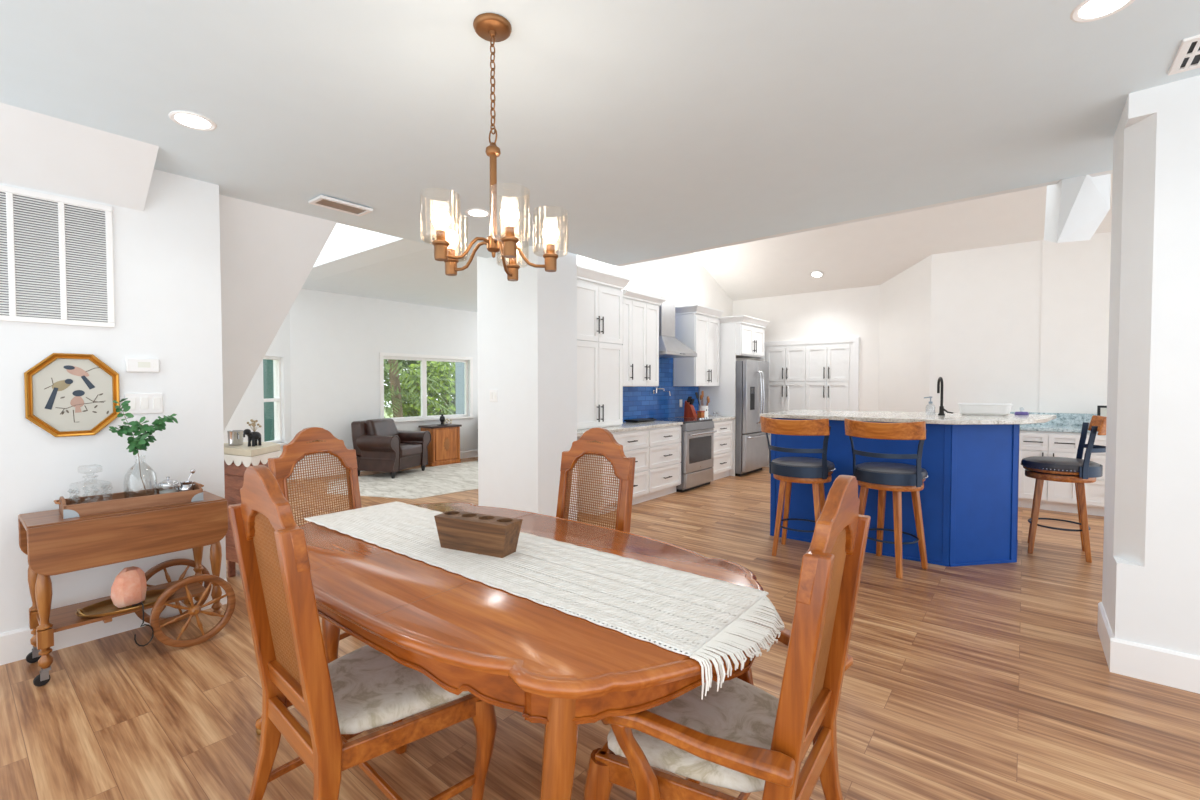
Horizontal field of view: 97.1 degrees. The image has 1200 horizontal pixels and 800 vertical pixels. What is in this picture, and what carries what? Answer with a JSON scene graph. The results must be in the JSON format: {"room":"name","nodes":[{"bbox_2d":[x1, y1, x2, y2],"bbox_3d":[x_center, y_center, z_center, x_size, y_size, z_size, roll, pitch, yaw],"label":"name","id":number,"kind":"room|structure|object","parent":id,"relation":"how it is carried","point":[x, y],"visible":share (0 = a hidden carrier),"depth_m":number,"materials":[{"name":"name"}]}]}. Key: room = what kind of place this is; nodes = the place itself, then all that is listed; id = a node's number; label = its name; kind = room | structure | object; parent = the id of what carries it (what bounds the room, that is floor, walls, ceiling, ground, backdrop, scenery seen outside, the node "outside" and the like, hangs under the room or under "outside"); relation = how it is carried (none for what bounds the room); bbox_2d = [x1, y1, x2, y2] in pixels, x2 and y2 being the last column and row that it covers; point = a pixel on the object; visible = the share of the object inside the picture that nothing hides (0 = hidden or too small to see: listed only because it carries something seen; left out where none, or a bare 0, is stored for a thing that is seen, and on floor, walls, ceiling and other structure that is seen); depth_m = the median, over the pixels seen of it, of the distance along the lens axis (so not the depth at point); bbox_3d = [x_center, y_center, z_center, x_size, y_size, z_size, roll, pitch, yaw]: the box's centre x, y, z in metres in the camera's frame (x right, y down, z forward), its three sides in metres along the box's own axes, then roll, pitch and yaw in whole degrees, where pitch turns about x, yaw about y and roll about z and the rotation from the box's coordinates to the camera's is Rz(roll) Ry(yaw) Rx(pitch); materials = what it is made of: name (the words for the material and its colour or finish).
{"room":"dining room","nodes":[
{"label":"dining room","id":0,"kind":"room"},
{"bbox_2d":[0,169,225,632],"bbox_3d":[-3.578,0.011,1.989,0.130,2.652,3.626,1,2,39],"label":"wall","id":1,"kind":"structure","parent":0,"point":[166,255],"depth_m":3.04,"materials":[{"name":"paint"}]},
{"bbox_2d":[0,185,114,327],"bbox_3d":[-2.884,-0.729,2.717,0.018,0.667,0.580,1,2,39],"label":"air vent","id":2,"kind":"object","parent":1,"relation":"in","point":[57,265],"visible":1,"depth_m":2.77,"materials":[{"name":"metal"}]},
{"bbox_2d":[24,353,119,436],"bbox_3d":[-2.804,-0.027,2.828,0.024,0.440,0.360,1,2,39],"label":"framed print","id":3,"kind":"object","parent":1,"relation":"attached to","point":[67,395],"visible":1,"depth_m":2.82,"materials":[{"name":"paper"}]},
{"bbox_2d":[0,102,158,210],"bbox_3d":[-3.404,-1.187,1.774,0.370,0.270,2.957,1,2,39],"label":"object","id":4,"kind":"structure","parent":1,"relation":"attached to","point":[38,151],"depth_m":2.68,"materials":[{"name":"paint"}]},
{"bbox_2d":[0,579,226,664],"bbox_3d":[-3.521,1.261,1.977,0.016,0.155,3.626,1,2,39],"label":"baseboard","id":5,"kind":"structure","parent":1,"relation":"attached to","point":[15,645],"depth_m":2.86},
{"bbox_2d":[125,358,159,372],"bbox_3d":[-2.627,-0.198,3.046,0.026,0.078,0.148,1,2,39],"label":"thermostat","id":6,"kind":"object","parent":1,"relation":"attached to","point":[132,365],"visible":1,"depth_m":3.04,"materials":[{"name":"white plastic"}]},
{"bbox_2d":[125,393,162,413],"bbox_3d":[-2.629,0.020,3.058,0.013,0.118,0.170,1,2,39],"label":"light switch","id":7,"kind":"object","parent":1,"relation":"attached to","point":[140,403],"visible":0.88,"depth_m":3.06,"materials":[{"name":"white plastic"}]},
{"bbox_2d":[224,310,291,481],"bbox_3d":[-4.650,-0.231,6.472,0.150,2.900,2.600,0,2,2],"label":"wall","id":8,"kind":"structure","parent":0,"point":[251,405],"depth_m":7.36,"materials":[{"name":"paint"}]},
{"bbox_2d":[263,359,273,441],"bbox_3d":[-5.339,-0.283,8.443,0.300,3.500,0.180,1,2,39],"label":"window","id":9,"kind":"structure","parent":8,"relation":"in","point":[268,382],"depth_m":8.36,"materials":[{"name":"glass"}]},
{"bbox_2d":[263,356,289,445],"bbox_3d":[-4.572,0.020,7.387,0.150,1.250,0.540,0,2,2],"label":"window","id":10,"kind":"structure","parent":8,"relation":"in","point":[277,399],"depth_m":7.58,"materials":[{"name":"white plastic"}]},
{"bbox_2d":[219,195,336,429],"bbox_3d":[-3.248,-0.018,3.693,2.376,2.680,1.171,0,2,6],"label":"wall","id":11,"kind":"structure","parent":0,"point":[267,253],"depth_m":3.92,"materials":[{"name":"paint"}]},
{"bbox_2d":[290,289,477,479],"bbox_3d":[-2.787,-0.326,10.066,0.150,2.900,5.773,1,2,39],"label":"wall","id":12,"kind":"structure","parent":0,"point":[337,340],"depth_m":8.50,"materials":[{"name":"paint"}]},
{"bbox_2d":[297,449,477,479],"bbox_3d":[-2.700,1.054,10.079,0.016,0.140,5.700,1,2,39],"label":"baseboard","id":13,"kind":"structure","parent":12,"relation":"attached to","point":[470,453],"depth_m":8.32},
{"bbox_2d":[379,352,473,421],"bbox_3d":[-3.105,-0.224,9.601,0.160,1.180,1.900,1,2,39],"label":"window","id":14,"kind":"structure","parent":12,"relation":"attached to","point":[423,359],"depth_m":9.55,"materials":[{"name":"white plastic"}]},
{"bbox_2d":[0,0,1199,311],"bbox_3d":[-0.679,-1.529,3.390,11.750,0.366,9.500,1,2,39],"label":"ceiling","id":15,"kind":"structure","parent":0,"point":[637,130],"depth_m":2.49,"materials":[{"name":"paint"}]},
{"bbox_2d":[169,111,216,130],"bbox_3d":[-1.971,-1.351,2.568,0.188,0.010,0.188,1,2,39],"label":"recessed light","id":16,"kind":"object","parent":15,"relation":"in","point":[191,120],"visible":1,"depth_m":2.56,"materials":[{"name":"white"}]},
{"bbox_2d":[308,195,372,215],"bbox_3d":[-1.800,-1.350,3.691,0.190,0.018,0.360,1,2,39],"label":"ceiling vent","id":17,"kind":"object","parent":15,"relation":"in","point":[321,200],"visible":1,"depth_m":3.67,"materials":[{"name":"metal"}]},
{"bbox_2d":[465,209,489,216],"bbox_3d":[-0.905,-1.386,3.931,0.188,0.010,0.188,1,2,39],"label":"recessed light","id":18,"kind":"object","parent":15,"relation":"in","point":[471,212],"visible":0.98,"depth_m":3.91,"materials":[{"name":"white"}]},
{"bbox_2d":[431,13,558,280],"bbox_3d":[-0.411,-0.934,1.964,0.534,0.892,0.530,1,2,39],"label":"chandelier","id":19,"kind":"object","parent":15,"relation":"hanging from","point":[492,27],"visible":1,"depth_m":1.96,"materials":[{"name":"brown metal"}]},
{"bbox_2d":[432,230,449,260],"bbox_3d":[-0.549,-0.534,1.832,0.060,0.099,0.060,1,2,39],"label":"socket","id":20,"kind":"object","parent":19,"relation":"attached to","point":[440,245],"depth_m":1.82,"materials":[{"name":"brown metal"}]},
{"bbox_2d":[444,248,458,275],"bbox_3d":[-0.584,-0.541,2.078,0.060,0.099,0.060,1,2,39],"label":"socket","id":21,"kind":"object","parent":19,"relation":"attached to","point":[451,269],"depth_m":2.06,"materials":[{"name":"brown metal"}]},
{"bbox_2d":[501,226,518,257],"bbox_3d":[-0.304,-0.533,1.788,0.060,0.099,0.060,1,2,39],"label":"socket","id":22,"kind":"object","parent":19,"relation":"attached to","point":[509,242],"depth_m":1.77,"materials":[{"name":"brown metal"}]},
{"bbox_2d":[506,256,519,280],"bbox_3d":[-0.360,-0.543,2.188,0.060,0.099,0.060,1,2,39],"label":"socket","id":23,"kind":"object","parent":19,"relation":"attached to","point":[512,267],"depth_m":2.17,"materials":[{"name":"brown metal"}]},
{"bbox_2d":[543,244,558,271],"bbox_3d":[-0.187,-0.539,2.008,0.060,0.099,0.060,1,2,39],"label":"socket","id":24,"kind":"object","parent":19,"relation":"attached to","point":[550,257],"depth_m":1.99,"materials":[{"name":"brown metal"}]},
{"bbox_2d":[1070,0,1134,21],"bbox_3d":[1.820,-1.428,1.913,0.188,0.010,0.188,1,2,39],"label":"recessed light","id":25,"kind":"object","parent":15,"relation":"in","point":[1088,10],"visible":1,"depth_m":1.93,"materials":[{"name":"white"}]},
{"bbox_2d":[1168,34,1199,75],"bbox_3d":[2.558,-1.440,2.129,0.340,0.016,0.300,1,2,39],"label":"ceiling vent","id":26,"kind":"object","parent":15,"relation":"in","point":[1187,58],"visible":1,"depth_m":2.22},
{"bbox_2d":[0,457,1199,799],"bbox_3d":[0.333,1.295,4.768,11.800,0.060,10.400,1,2,39],"label":"floor","id":27,"kind":"structure","parent":0,"point":[987,681],"depth_m":2.33,"materials":[{"name":"brown wood"}]},
{"bbox_2d":[18,491,235,685],"bbox_3d":[-2.479,0.940,2.818,0.504,0.752,0.786,1,2,39],"label":"cart","id":28,"kind":"object","parent":27,"relation":"on","point":[53,544],"visible":0.91,"depth_m":2.68,"materials":[{"name":"brown wood"}]},
{"bbox_2d":[36,579,208,632],"bbox_3d":[-2.511,1.086,2.812,0.330,0.040,0.640,1,2,39],"label":"shelf","id":29,"kind":"object","parent":28,"relation":"attached to","point":[62,618],"depth_m":2.70,"materials":[{"name":"brown wood"}]},
{"bbox_2d":[75,589,173,617],"bbox_3d":[-2.443,1.047,2.744,0.246,0.038,0.392,1,2,39],"label":"brass tray","id":30,"kind":"object","parent":28,"relation":"on","point":[106,607],"visible":0.61,"depth_m":2.70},
{"bbox_2d":[111,566,153,645],"bbox_3d":[-2.403,1.053,2.717,0.234,0.373,0.139,1,2,39],"label":"salt lamp","id":31,"kind":"object","parent":30,"relation":"on","point":[129,587],"visible":1,"depth_m":2.72,"materials":[{"name":"pink stone"}]},
{"bbox_2d":[54,482,203,518],"bbox_3d":[-2.481,0.521,2.825,0.232,0.084,0.595,1,2,41],"label":"serving tray","id":32,"kind":"object","parent":28,"relation":"on","point":[131,500],"visible":0.96,"depth_m":2.76,"materials":[{"name":"brown wood"}]},
{"bbox_2d":[157,476,178,493],"bbox_3d":[-2.396,0.487,2.941,0.094,0.128,0.094,1,2,39],"label":"jar","id":33,"kind":"object","parent":32,"relation":"on","point":[168,481],"visible":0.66,"depth_m":2.92,"materials":[{"name":"clear glass"}]},
{"bbox_2d":[178,469,194,491],"bbox_3d":[-2.331,0.470,2.992,0.081,0.160,0.071,0,2,-14],"label":"creamer","id":34,"kind":"object","parent":32,"relation":"on","point":[185,485],"visible":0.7,"depth_m":2.97,"materials":[{"name":"silver metal"}]},
{"bbox_3d":[-2.469,0.426,2.848,0.138,0.255,0.138,1,2,39],"label":"glass vase","id":35,"kind":"object","parent":32,"relation":"on","visible":0},
{"bbox_2d":[109,398,177,495],"bbox_3d":[-2.428,0.263,2.827,0.090,0.553,0.283,1,2,39],"label":"branch","id":36,"kind":"object","parent":35,"relation":"in","point":[139,443],"visible":0.99,"depth_m":2.81,"materials":[{"name":"green plant"}]},
{"bbox_2d":[224,441,281,576],"bbox_3d":[-2.589,0.811,3.951,0.674,0.950,0.390,1,2,39],"label":"chest","id":37,"kind":"object","parent":27,"relation":"on","point":[237,458],"visible":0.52,"depth_m":3.78,"materials":[{"name":"brown wood"}]},
{"bbox_2d":[227,430,243,445],"bbox_3d":[-2.713,0.281,3.947,0.106,0.108,0.106,0,2,-11],"label":"ice bucket","id":38,"kind":"object","parent":37,"relation":"on","point":[235,437],"visible":0.99,"depth_m":3.91,"materials":[{"name":"silver metal"}]},
{"bbox_2d":[243,419,261,446],"bbox_3d":[-2.539,0.239,3.859,0.078,0.196,0.149,0,2,9],"label":"figurine","id":39,"kind":"object","parent":37,"relation":"on","point":[254,436],"visible":1,"depth_m":3.86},
{"bbox_2d":[268,427,361,662],"bbox_3d":[-1.246,0.732,2.626,0.589,1.178,0.613,1,2,29],"label":"dining chair","id":40,"kind":"object","parent":27,"relation":"on","point":[311,440],"visible":0.41,"depth_m":2.70,"materials":[{"name":"brown wood"}]},
{"bbox_2d":[228,465,496,799],"bbox_3d":[-0.730,0.758,1.632,0.613,1.178,0.589,1,2,42],"label":"dining chair","id":41,"kind":"object","parent":27,"relation":"on","point":[363,689],"visible":0.86,"depth_m":1.51,"materials":[{"name":"brown wood"}]},
{"bbox_2d":[327,460,477,498],"bbox_3d":[-2.177,1.174,8.092,2.380,0.004,3.650,1,2,39],"label":"area rug","id":42,"kind":"object","parent":27,"relation":"on","point":[457,477],"visible":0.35,"depth_m":7.61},
{"bbox_2d":[351,418,430,478],"bbox_3d":[-3.334,0.733,8.396,0.835,0.860,1.043,0,2,16],"label":"leather armchair","id":43,"kind":"object","parent":42,"relation":"on","point":[378,444],"visible":0.99,"depth_m":8.09,"materials":[{"name":"leather"}]},
{"bbox_2d":[365,418,397,435],"bbox_3d":[-3.470,0.512,8.429,0.224,0.420,0.600,0,2,16],"label":"cushion","id":44,"kind":"object","parent":43,"relation":"on","point":[384,426],"depth_m":8.32,"materials":[{"name":"brown leather"}]},
{"bbox_2d":[400,443,421,457],"bbox_3d":[-3.212,0.793,8.364,0.580,0.180,0.580,0,2,16],"label":"seat cushion","id":45,"kind":"object","parent":43,"relation":"on","point":[407,450],"depth_m":8.31,"materials":[{"name":"brown leather"}]},
{"bbox_2d":[418,424,461,465],"bbox_3d":[-2.862,0.794,9.511,0.405,0.690,0.630,1,2,39],"label":"base cabinet","id":46,"kind":"object","parent":27,"relation":"on","point":[444,446],"visible":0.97,"depth_m":9.35,"materials":[{"name":"orange wood"}]},
{"bbox_2d":[437,414,451,425],"bbox_3d":[-2.798,0.349,9.504,0.200,0.200,0.268,1,2,39],"label":"figurine","id":47,"kind":"object","parent":46,"relation":"on","point":[442,419],"visible":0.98,"depth_m":9.46,"materials":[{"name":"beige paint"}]},
{"bbox_2d":[255,502,768,799],"bbox_3d":[-0.433,0.957,2.020,2.173,0.760,1.190,1,2,39],"label":"dining table","id":48,"kind":"object","parent":27,"relation":"on","point":[562,671],"visible":0.62,"depth_m":1.37,"materials":[{"name":"brown wood"}]},
{"bbox_2d":[304,501,783,698],"bbox_3d":[-0.394,0.626,2.019,2.174,0.112,0.512,1,2,39],"label":"table runner","id":49,"kind":"object","parent":48,"relation":"on","point":[695,616],"visible":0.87,"depth_m":1.63,"materials":[{"name":"fabric"}]},
{"bbox_2d":[434,510,522,557],"bbox_3d":[-0.466,0.508,2.022,0.338,0.128,0.106,1,2,26],"label":"wooden box","id":50,"kind":"object","parent":49,"relation":"on","point":[489,535],"visible":1,"depth_m":1.98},
{"bbox_2d":[477,244,576,520],"bbox_3d":[-0.730,-0.100,5.289,0.857,2.700,0.540,1,2,39],"label":"wall pier","id":51,"kind":"object","parent":27,"relation":"on","point":[527,326],"visible":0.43,"depth_m":5.03,"materials":[{"name":"paint"}]},
{"bbox_2d":[490,390,497,401],"bbox_3d":[-1.042,-0.041,5.186,0.115,0.118,0.013,1,2,39],"label":"wall switch","id":52,"kind":"object","parent":51,"relation":"attached to","point":[493,393],"visible":1,"depth_m":5.18,"materials":[{"name":"white plastic"}]},
{"bbox_2d":[556,427,635,532],"bbox_3d":[-0.178,0.735,2.515,0.613,1.178,0.589,1,2,39],"label":"dining chair","id":53,"kind":"object","parent":27,"relation":"on","point":[599,441],"visible":0.42,"depth_m":2.67,"materials":[{"name":"brown wood"}]},
{"bbox_2d":[577,429,648,514],"bbox_3d":[0.088,0.785,6.145,0.658,0.885,0.862,1,2,39],"label":"base cabinet","id":54,"kind":"object","parent":27,"relation":"on","point":[635,443],"visible":0.48,"depth_m":5.99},
{"bbox_2d":[577,421,682,436],"bbox_3d":[0.175,0.320,6.266,0.643,0.036,2.090,1,2,39],"label":"countertop","id":55,"kind":"structure","parent":54,"relation":"on","point":[626,426],"depth_m":6.27,"materials":[{"name":"stone"}]},
{"bbox_2d":[577,265,630,429],"bbox_3d":[-0.175,-0.549,5.925,0.467,1.715,1.129,1,2,39],"label":"tall cabinet","id":56,"kind":"object","parent":55,"relation":"on","point":[599,293],"visible":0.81,"depth_m":5.85,"materials":[{"name":"wood"}]},
{"bbox_2d":[624,418,655,422],"bbox_3d":[0.531,0.264,6.954,0.220,0.037,0.533,1,2,39],"label":"griddle","id":57,"kind":"object","parent":55,"relation":"on","point":[639,419],"visible":1,"depth_m":6.90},
{"bbox_2d":[644,425,680,501],"bbox_3d":[0.599,0.769,6.782,0.658,0.885,0.765,1,2,39],"label":"base cabinet","id":58,"kind":"object","parent":27,"relation":"on","point":[664,447],"visible":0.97,"depth_m":6.58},
{"bbox_2d":[655,417,716,491],"bbox_3d":[1.129,0.720,7.368,0.729,0.951,0.793,1,2,39],"label":"range","id":59,"kind":"object","parent":27,"relation":"on","point":[697,434],"visible":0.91,"depth_m":7.12,"materials":[{"name":"metal"}]},
{"bbox_2d":[655,417,711,423],"bbox_3d":[1.094,0.285,7.385,0.640,0.030,0.793,1,2,39],"label":"cooktop","id":60,"kind":"object","parent":59,"relation":"in","point":[705,420],"depth_m":7.32,"materials":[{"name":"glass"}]},
{"bbox_2d":[713,419,732,480],"bbox_3d":[1.593,0.736,8.022,0.658,0.885,0.785,1,2,39],"label":"base cabinet","id":61,"kind":"object","parent":27,"relation":"on","point":[723,438],"visible":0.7,"depth_m":7.86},
{"bbox_2d":[679,415,734,420],"bbox_3d":[1.580,0.273,8.017,0.643,0.036,0.790,1,2,39],"label":"countertop","id":62,"kind":"structure","parent":61,"relation":"on","point":[714,418],"depth_m":7.86,"materials":[{"name":"stone"}]},
{"bbox_2d":[684,396,696,417],"bbox_3d":[1.339,0.104,7.815,0.178,0.312,0.100,1,2,39],"label":"knife block","id":63,"kind":"object","parent":62,"relation":"on","point":[689,411],"visible":0.98,"depth_m":7.79,"materials":[{"name":"red wood"}]},
{"bbox_2d":[697,411,704,417],"bbox_3d":[1.461,0.211,7.681,0.078,0.105,0.108,1,2,39],"label":"box","id":64,"kind":"object","parent":62,"relation":"on","point":[700,414],"visible":0.86,"depth_m":7.65,"materials":[{"name":"brown wood"}]},
{"bbox_2d":[699,405,708,416],"bbox_3d":[1.540,0.171,7.873,0.140,0.175,0.140,1,2,39],"label":"utensil crock","id":65,"kind":"object","parent":62,"relation":"on","point":[703,407],"visible":0.67,"depth_m":7.82,"materials":[{"name":"white ceramic"}]},
{"bbox_2d":[584,475,870,799],"bbox_3d":[0.363,0.763,1.433,0.589,1.178,0.754,1,2,36],"label":"dining chair","id":66,"kind":"object","parent":27,"relation":"on","point":[746,739],"visible":0.8,"depth_m":1.28,"materials":[{"name":"brown wood"}]},
{"bbox_2d":[699,315,769,475],"bbox_3d":[2.195,-0.069,8.652,0.762,2.460,1.044,1,2,39],"label":"tall cabinet","id":67,"kind":"object","parent":27,"relation":"on","point":[741,336],"visible":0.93,"depth_m":8.23,"materials":[{"name":"wood"}]},
{"bbox_2d":[735,360,769,475],"bbox_3d":[2.239,0.267,8.626,0.863,1.790,0.900,1,2,39],"label":"refrigerator","id":68,"kind":"object","parent":27,"relation":"on","point":[752,376],"visible":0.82,"depth_m":8.19,"materials":[{"name":"metal"}]},
{"bbox_2d":[760,416,834,555],"bbox_3d":[1.636,0.704,4.350,0.556,1.143,0.641,1,2,39],"label":"bar stool","id":69,"kind":"object","parent":27,"relation":"on","point":[816,472],"visible":0.96,"depth_m":4.20,"materials":[{"name":"brown wood"}]},
{"bbox_2d":[771,457,834,471],"bbox_3d":[1.675,0.528,4.389,0.494,0.084,0.504,1,2,39],"label":"seat cushion","id":70,"kind":"object","parent":69,"relation":"on","point":[782,464],"depth_m":4.22,"materials":[{"name":"leather"}]},
{"bbox_2d":[760,337,859,466],"bbox_3d":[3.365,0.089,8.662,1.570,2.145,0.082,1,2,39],"label":"pantry cabinet","id":71,"kind":"object","parent":27,"relation":"on","point":[811,374],"visible":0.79,"depth_m":8.58,"materials":[{"name":"wood"}]},
{"bbox_2d":[844,418,927,578],"bbox_3d":[2.185,0.712,4.032,0.556,1.143,0.641,1,2,41],"label":"bar stool","id":72,"kind":"object","parent":27,"relation":"on","point":[898,478],"visible":0.98,"depth_m":3.88,"materials":[{"name":"brown wood"}]},
{"bbox_2d":[856,462,927,478],"bbox_3d":[2.225,0.537,4.070,0.494,0.084,0.504,1,2,41],"label":"seat cushion","id":73,"kind":"object","parent":72,"relation":"on","point":[867,470],"depth_m":3.91,"materials":[{"name":"leather"}]},
{"bbox_2d":[770,418,1019,566],"bbox_3d":[2.650,0.714,4.810,1.802,1.099,1.172,1,2,39],"label":"kitchen island","id":74,"kind":"object","parent":27,"relation":"on","point":[969,495],"visible":0.69,"depth_m":4.15,"materials":[{"name":"wood"}]},
{"bbox_2d":[760,410,1055,424],"bbox_3d":[2.741,0.145,4.771,2.124,0.034,1.435,1,2,39],"label":"island countertop","id":75,"kind":"structure","parent":74,"relation":"on","point":[872,416],"depth_m":4.42,"materials":[{"name":"stone"}]},
{"bbox_2d":[937,377,952,415],"bbox_3d":[2.971,-0.035,4.612,0.085,0.335,0.209,0,2,1],"label":"faucet","id":76,"kind":"object","parent":75,"relation":"on","point":[940,379],"visible":1,"depth_m":4.57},
{"bbox_2d":[958,403,1012,415],"bbox_3d":[3.364,0.082,4.638,0.382,0.100,0.283,1,2,36],"label":"tub","id":77,"kind":"object","parent":75,"relation":"on","point":[983,409],"visible":0.97,"depth_m":4.54,"materials":[{"name":"ceramic"}]},
{"bbox_2d":[1018,430,1105,515],"bbox_3d":[5.356,0.791,5.920,1.100,0.885,0.658,1,2,39],"label":"base cabinet","id":78,"kind":"object","parent":27,"relation":"on","point":[1056,496],"visible":0.4,"depth_m":5.83,"materials":[{"name":"wood"}]},
{"bbox_2d":[1020,424,1097,433],"bbox_3d":[5.204,0.324,6.053,1.560,0.038,0.638,1,2,39],"label":"countertop","id":79,"kind":"structure","parent":78,"relation":"on","point":[1024,427],"depth_m":5.94,"materials":[{"name":"stone"}]},
{"bbox_2d":[1010,412,1096,425],"bbox_3d":[5.402,0.226,6.298,1.560,0.145,0.023,1,2,39],"label":"upstand","id":80,"kind":"object","parent":79,"relation":"on","point":[1065,419],"visible":0.32,"depth_m":6.22,"materials":[{"name":"stone"}]},
{"bbox_2d":[1097,406,1106,416],"bbox_3d":[5.598,0.188,5.821,0.200,0.249,0.050,1,2,39],"label":"photo frame","id":81,"kind":"object","parent":79,"relation":"on","point":[1101,410],"visible":0.19,"depth_m":5.86,"materials":[{"name":"wood"}]},
{"bbox_2d":[1100,408,1106,416],"bbox_3d":[5.593,0.187,5.814,0.150,0.200,0.002,1,-6,39],"label":"photo","id":82,"kind":"object","parent":81,"relation":"attached to","point":[1103,411],"depth_m":5.85,"materials":[{"name":"paper"}]},
{"bbox_2d":[1021,415,1106,562],"bbox_3d":[3.879,0.703,4.389,0.641,1.143,0.556,1,2,37],"label":"bar stool","id":83,"kind":"object","parent":27,"relation":"on","point":[1079,471],"visible":0.92,"depth_m":4.28,"materials":[{"name":"brown wood"}]},
{"bbox_2d":[1021,456,1099,472],"bbox_3d":[3.830,0.528,4.417,0.504,0.084,0.494,1,2,37],"label":"seat cushion","id":84,"kind":"object","parent":83,"relation":"on","point":[1043,464],"depth_m":4.28,"materials":[{"name":"leather"}]},
{"bbox_2d":[577,253,732,316],"bbox_3d":[0.790,-1.112,7.633,0.150,4.600,5.060,1,2,39],"label":"wall","id":85,"kind":"structure","parent":0,"point":[683,279],"depth_m":7.92,"materials":[{"name":"paint"}]},
{"bbox_2d":[622,289,666,385],"bbox_3d":[0.414,-0.736,6.667,0.442,1.129,0.877,1,2,39],"label":"upper cabinet","id":86,"kind":"object","parent":85,"relation":"attached to","point":[640,344],"visible":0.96,"depth_m":6.53,"materials":[{"name":"wood"}]},
{"bbox_2d":[623,357,698,421],"bbox_3d":[0.773,-0.570,7.494,0.014,1.677,2.580,1,2,39],"label":"backsplash","id":87,"kind":"structure","parent":85,"relation":"attached to","point":[638,401],"depth_m":7.62,"materials":[{"name":"blue tile"}]},
{"bbox_2d":[659,298,696,357],"bbox_3d":[0.941,-0.993,7.310,0.463,0.780,0.820,1,2,39],"label":"range hood","id":88,"kind":"object","parent":85,"relation":"attached to","point":[670,346],"visible":0.69,"depth_m":7.22,"materials":[{"name":"metal"}]},
{"bbox_2d":[673,304,723,385],"bbox_3d":[1.481,-0.789,8.006,0.432,1.165,0.837,1,2,39],"label":"upper cabinet","id":89,"kind":"object","parent":85,"relation":"attached to","point":[697,326],"visible":0.98,"depth_m":7.80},
{"bbox_2d":[733,285,879,410],"bbox_3d":[3.341,-0.343,8.819,2.370,3.000,0.150,1,2,39],"label":"wall","id":90,"kind":"structure","parent":0,"point":[850,312],"depth_m":8.40,"materials":[{"name":"paint"}]},
{"bbox_2d":[615,170,1112,266],"bbox_3d":[2.886,-2.344,3.714,6.638,1.930,0.100,1,2,35],"label":"wall","id":91,"kind":"structure","parent":0,"point":[1110,171],"depth_m":4.25,"materials":[{"name":"paint"}]},
{"bbox_2d":[1044,174,1110,242],"bbox_3d":[3.299,-1.344,3.704,0.548,0.569,0.269,-1,2,-33],"label":"skylight","id":92,"kind":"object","parent":91,"relation":"attached to","point":[1076,207],"depth_m":3.60,"materials":[{"name":"paint"}]},
{"bbox_2d":[693,173,1112,300],"bbox_3d":[3.419,-2.630,5.555,6.900,2.039,5.050,1,2,39],"label":"ceiling","id":93,"kind":"structure","parent":0,"point":[871,252],"depth_m":7.22,"materials":[{"name":"paint"}]},
{"bbox_2d":[810,271,822,277],"bbox_3d":[3.303,-1.913,8.072,0.187,0.073,0.176,1,2,44],"label":"recessed light","id":94,"kind":"object","parent":93,"relation":"in","point":[816,274],"visible":1,"depth_m":8.07,"materials":[{"name":"white"}]},
{"bbox_2d":[878,255,931,411],"bbox_3d":[4.365,-0.460,7.583,0.164,3.300,0.987,0,2,-8],"label":"wall","id":95,"kind":"structure","parent":0,"point":[905,298],"depth_m":7.49,"materials":[{"name":"paint"}]},
{"bbox_2d":[929,232,1110,413],"bbox_3d":[5.855,-0.471,6.087,3.507,3.400,0.260,1,2,39],"label":"wall","id":96,"kind":"structure","parent":0,"point":[985,324],"depth_m":6.47,"materials":[{"name":"paint"}]},
{"bbox_2d":[1102,75,1199,655],"bbox_3d":[3.782,-0.086,1.869,2.840,2.853,0.550,1,2,39],"label":"wall","id":97,"kind":"structure","parent":0,"point":[1151,581],"depth_m":2.47,"materials":[{"name":"paint"}]},
{"bbox_2d":[1097,602,1114,667],"bbox_3d":[2.667,1.234,2.797,0.016,0.165,0.550,1,2,39],"label":"baseboard","id":98,"kind":"structure","parent":97,"relation":"attached to","point":[1104,629],"depth_m":2.77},
{"bbox_2d":[1109,637,1199,693],"bbox_3d":[3.598,1.263,1.689,2.856,0.165,0.016,1,2,39],"label":"baseboard","id":99,"kind":"structure","parent":97,"relation":"attached to","point":[1166,667],"depth_m":2.48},
{"label":"outside","id":100,"kind":"structure","parent":0,"visible":0},
{"bbox_2d":[384,407,434,417],"bbox_3d":[-15.830,1.210,19.141,31.400,0.050,50.000,1,2,39],"label":"ground","id":101,"kind":"structure","parent":100,"point":[385,414],"depth_m":30.90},
{"bbox_2d":[384,359,404,412],"bbox_3d":[-8.405,-1.198,15.638,4.922,4.965,5.117,-1,2,-28],"label":"leafy bush","id":102,"kind":"object","parent":101,"relation":"on","point":[385,371],"visible":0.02,"depth_m":16.22,"materials":[{"name":"green plant"}]},
{"bbox_2d":[384,359,455,417],"bbox_3d":[-4.836,-0.161,11.939,3.723,4.141,3.312,1,2,39],"label":"palm tree","id":103,"kind":"object","parent":101,"relation":"on","point":[396,406],"visible":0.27,"depth_m":12.01,"materials":[{"name":"green plant"}]},
{"bbox_2d":[384,360,455,408],"bbox_3d":[-5.328,-1.280,19.124,4.942,4.945,4.918,1,2,22],"label":"leafy bush","id":104,"kind":"object","parent":101,"relation":"on","point":[408,361],"visible":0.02,"depth_m":18.08,"materials":[{"name":"green plant"}]},
{"bbox_2d":[387,361,455,416],"bbox_3d":[-4.498,0.050,14.475,2.477,2.531,2.377,-1,2,-42],"label":"leafy bush","id":105,"kind":"object","parent":101,"relation":"on","point":[411,410],"visible":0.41,"depth_m":13.88,"materials":[{"name":"green plant"}]},
{"bbox_2d":[455,362,464,413],"bbox_3d":[-2.952,-0.365,11.539,0.250,3.500,0.280,1,2,39],"label":"trim","id":106,"kind":"structure","parent":101,"relation":"on","point":[459,366],"depth_m":11.41,"materials":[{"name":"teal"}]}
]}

